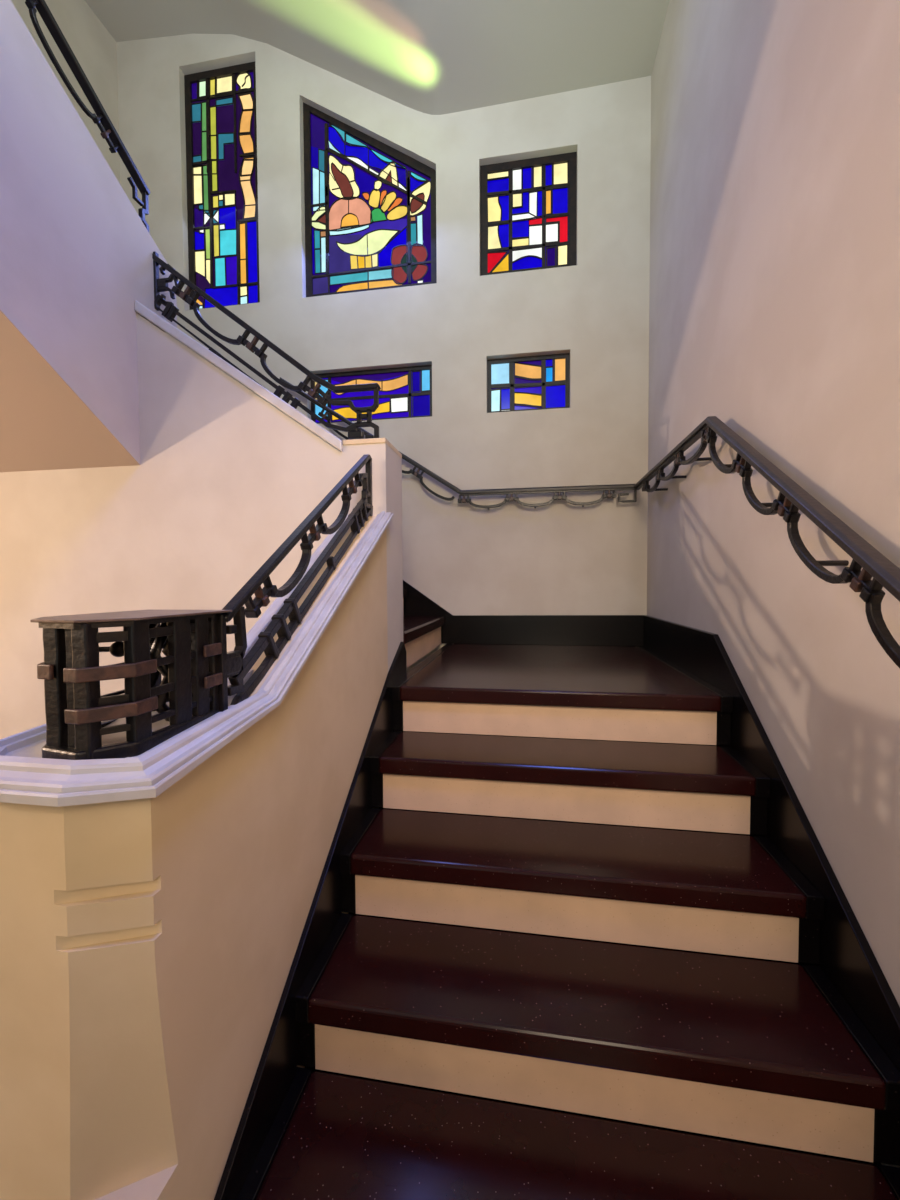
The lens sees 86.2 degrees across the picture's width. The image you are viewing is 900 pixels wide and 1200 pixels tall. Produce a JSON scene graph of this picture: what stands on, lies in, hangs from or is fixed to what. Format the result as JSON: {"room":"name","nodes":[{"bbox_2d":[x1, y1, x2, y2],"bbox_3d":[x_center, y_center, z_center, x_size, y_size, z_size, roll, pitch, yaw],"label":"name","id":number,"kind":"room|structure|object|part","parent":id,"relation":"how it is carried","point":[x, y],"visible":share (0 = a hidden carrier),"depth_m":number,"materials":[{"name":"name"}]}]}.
{"room":"stairwell","nodes":[
{"label":"stairwell","id":0,"kind":"room"},
{"bbox_2d":[11,0,119,182],"bbox_3d":[-2.794,-2.034,1.200,0.120,3.800,4.643,0,2,9],"label":"wall","id":1,"kind":"structure","parent":0,"point":[93,46],"depth_m":3.19,"materials":[{"name":"paint"}]},
{"bbox_2d":[0,310,139,471],"bbox_3d":[-3.286,-1.659,0.613,3.500,2.313,3.300,0,2,9],"label":"soffit","id":2,"kind":"structure","parent":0,"point":[45,424],"depth_m":1.83,"materials":[{"name":"beige paint"}]},
{"bbox_2d":[0,0,176,463],"bbox_3d":[-1.640,-2.029,0.449,0.200,3.044,3.535,0,2,9],"label":"wall","id":3,"kind":"structure","parent":0,"point":[76,259],"depth_m":1.68,"materials":[{"name":"paint"}]},
{"bbox_2d":[25,0,149,231],"bbox_3d":[-1.535,-2.335,0.965,0.036,1.606,2.331,0,2,9],"label":"stair railing","id":4,"kind":"object","parent":3,"relation":"attached to","point":[109,133],"visible":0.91,"depth_m":1.84,"materials":[{"name":"metal"}]},
{"bbox_3d":[-1.347,-1.690,2.115,0.020,0.235,0.039,0,2,9],"label":"post","id":5,"kind":"part","parent":4,"relation":"part of","materials":[{"name":"metal"}]},
{"bbox_2d":[0,313,402,738],"bbox_3d":[-2.470,0.021,2.329,4.555,2.410,0.235,0,2,9],"label":"wall","id":6,"kind":"structure","parent":0,"point":[223,477],"depth_m":1.98,"materials":[{"name":"paint"}]},
{"bbox_2d":[135,300,401,457],"bbox_3d":[-0.747,-0.902,2.010,1.054,0.657,0.250,0,2,9],"label":"parapet","id":7,"kind":"object","parent":6,"relation":"on","point":[141,309],"visible":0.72,"depth_m":1.90,"materials":[{"name":"paint"}]},
{"bbox_2d":[152,251,380,438],"bbox_3d":[-0.806,-1.059,2.012,1.066,0.875,0.032,0,2,9],"label":"stair railing","id":8,"kind":"object","parent":7,"relation":"on","point":[170,311],"visible":0.91,"depth_m":2.00,"materials":[{"name":"metal"}]},
{"bbox_3d":[-1.270,-1.376,2.077,0.019,0.240,0.020,0,2,9],"label":"post","id":9,"kind":"part","parent":8,"relation":"part of","materials":[{"name":"metal"}]},
{"bbox_2d":[85,0,668,114],"bbox_3d":[-0.680,-3.584,2.592,3.800,1.017,1.107,0,2,9],"label":"ceiling","id":10,"kind":"structure","parent":0,"point":[433,57],"depth_m":2.80,"materials":[{"name":"beige paint"}]},
{"bbox_2d":[117,34,650,649],"bbox_3d":[-0.566,-1.296,3.295,3.800,5.560,0.160,0,2,9],"label":"wall","id":11,"kind":"structure","parent":0,"point":[560,557],"depth_m":3.09,"materials":[{"name":"paint"}]},
{"bbox_2d":[184,62,259,309],"bbox_3d":[-1.593,-2.874,3.391,0.596,1.681,0.022,0,2,9],"label":"window","id":12,"kind":"structure","parent":11,"relation":"in","point":[220,104],"depth_m":3.39,"materials":[{"name":"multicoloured glass"}]},
{"bbox_2d":[303,102,436,296],"bbox_3d":[-0.539,-2.725,3.223,0.939,1.359,0.022,0,2,9],"label":"window","id":13,"kind":"structure","parent":11,"relation":"in","point":[370,205],"depth_m":3.24,"materials":[{"name":"multicoloured glass"}]},
{"bbox_2d":[310,365,431,423],"bbox_3d":[-0.546,-1.390,3.271,0.897,0.383,0.022,0,2,9],"label":"window","id":14,"kind":"structure","parent":11,"relation":"in","point":[405,392],"depth_m":3.25,"materials":[{"name":"multicoloured glass"}]},
{"bbox_2d":[403,580,643,646],"bbox_3d":[-0.570,-0.297,3.240,3.570,1.166,0.020,0,2,9],"label":"baseboard","id":15,"kind":"structure","parent":11,"relation":"attached to","point":[577,630],"depth_m":3.07,"materials":[{"name":"black wood"}]},
{"bbox_2d":[480,152,576,275],"bbox_3d":[0.495,-2.428,3.064,0.611,0.731,0.022,0,2,9],"label":"window","id":16,"kind":"structure","parent":11,"relation":"in","point":[528,207],"depth_m":3.06,"materials":[{"name":"multicoloured glass"}]},
{"bbox_2d":[487,353,569,412],"bbox_3d":[0.502,-1.382,3.099,0.530,0.367,0.022,0,2,9],"label":"window","id":17,"kind":"structure","parent":11,"relation":"in","point":[540,382],"depth_m":3.10,"materials":[{"name":"multicoloured glass"}]},
{"bbox_2d":[403,589,443,671],"bbox_3d":[-1.272,-0.174,2.798,2.328,1.198,1.086,0,2,9],"label":"stairs","id":18,"kind":"structure","parent":0,"point":[422,635],"depth_m":2.63,"materials":[{"name":"stone"}]},
{"bbox_3d":[-0.153,0.244,2.641,0.030,0.122,0.993,0,2,9],"label":"riser panel","id":19,"kind":"part","parent":18,"relation":"part of","materials":[{"name":"stone"}]},
{"bbox_2d":[237,644,899,1199],"bbox_3d":[0.395,0.781,1.908,1.235,0.908,2.409,0,2,9],"label":"stairs","id":20,"kind":"structure","parent":0,"point":[564,961],"depth_m":1.14,"materials":[{"name":"wood"}]},
{"bbox_3d":[0.379,0.450,1.794,1.134,0.122,0.030,0,2,9],"label":"riser panel","id":21,"kind":"part","parent":20,"relation":"part of","materials":[{"name":"stone"}]},
{"bbox_3d":[0.337,0.638,1.537,1.134,0.122,0.030,0,2,9],"label":"riser panel","id":22,"kind":"part","parent":20,"relation":"part of","materials":[{"name":"stone"}]},
{"bbox_3d":[0.295,0.827,1.281,1.134,0.122,0.030,0,2,9],"label":"riser panel","id":23,"kind":"part","parent":20,"relation":"part of","materials":[{"name":"stone"}]},
{"bbox_3d":[0.253,1.015,1.024,1.134,0.122,0.030,0,2,9],"label":"riser panel","id":24,"kind":"part","parent":20,"relation":"part of","materials":[{"name":"stone"}]},
{"bbox_2d":[647,0,899,1167],"bbox_3d":[0.833,-1.369,0.172,0.150,5.298,5.543,0,2,9],"label":"wall","id":25,"kind":"structure","parent":0,"point":[774,290],"depth_m":1.32,"materials":[{"name":"paint"}]},
{"bbox_2d":[280,377,899,667],"bbox_3d":[-0.183,-0.519,1.737,2.360,1.849,2.842,0,2,9],"label":"wall handrail","id":26,"kind":"object","parent":25,"relation":"attached to","point":[792,498],"visible":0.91,"depth_m":1.25,"materials":[{"name":"metal"}]},
{"bbox_2d":[643,615,899,1070],"bbox_3d":[0.992,0.684,1.672,0.020,1.090,2.675,0,2,9],"label":"baseboard","id":27,"kind":"structure","parent":25,"relation":"attached to","point":[847,958],"depth_m":1.26,"materials":[{"name":"black wood"}]},
{"bbox_3d":[-2.347,1.382,-0.804,5.810,0.100,6.000,0,2,9],"label":"floor","id":28,"kind":"structure","parent":0,"visible":0},
{"bbox_2d":[0,511,393,1199],"bbox_3d":[-0.490,0.466,1.274,0.360,1.574,1.250,0,2,9],"label":"parapet","id":29,"kind":"object","parent":28,"relation":"on","point":[155,904],"visible":0.79,"depth_m":0.74,"materials":[{"name":"beige paint"}]},
{"bbox_2d":[30,609,231,759],"bbox_3d":[-0.540,0.131,0.823,0.186,0.214,0.281,0,2,9],"label":"stair railing","id":30,"kind":"object","parent":29,"relation":"on","point":[71,672],"visible":0.99,"depth_m":0.73,"materials":[{"name":"metal"}]},
{"bbox_3d":[-0.545,0.080,0.782,0.126,0.013,0.009,0,2,9],"label":"cross rod","id":31,"kind":"part","parent":30,"relation":"part of","materials":[{"name":"metal"}]},
{"bbox_3d":[-0.541,0.026,0.820,0.186,0.004,0.280,0,2,9],"label":"plate","id":32,"kind":"part","parent":30,"relation":"part of","materials":[{"name":"black metal"}]},
{"bbox_2d":[217,454,372,711],"bbox_3d":[-0.374,-0.152,1.374,0.029,0.742,0.928,0,2,9],"label":"stair railing","id":33,"kind":"object","parent":29,"relation":"on","point":[232,665],"visible":0.98,"depth_m":1.17,"materials":[{"name":"metal"}]},
{"bbox_3d":[-0.446,0.129,0.933,0.022,0.202,0.016,0,2,9],"label":"post","id":34,"kind":"part","parent":33,"relation":"part of","materials":[{"name":"metal"}]},
{"bbox_3d":[-0.375,-0.247,1.369,0.026,0.552,0.901,0,2,9],"label":"handrail","id":35,"kind":"part","parent":33,"relation":"part of","materials":[{"name":"metal"}]},
{"bbox_3d":[-0.304,-0.421,1.802,0.020,0.212,0.020,0,2,9],"label":"post","id":36,"kind":"part","parent":33,"relation":"part of","materials":[{"name":"metal"}]},
{"bbox_3d":[-0.391,0.470,1.379,0.145,1.553,1.000,0,2,9],"label":"panel","id":37,"kind":"part","parent":29,"relation":"part of","materials":[{"name":"beige paint"}]},
{"bbox_2d":[214,642,406,1199],"bbox_3d":[-0.305,0.745,1.409,0.014,1.094,1.400,0,2,9],"label":"baseboard","id":38,"kind":"structure","parent":29,"relation":"attached to","point":[277,1066],"depth_m":1.11,"materials":[{"name":"black wood"}]}
]}

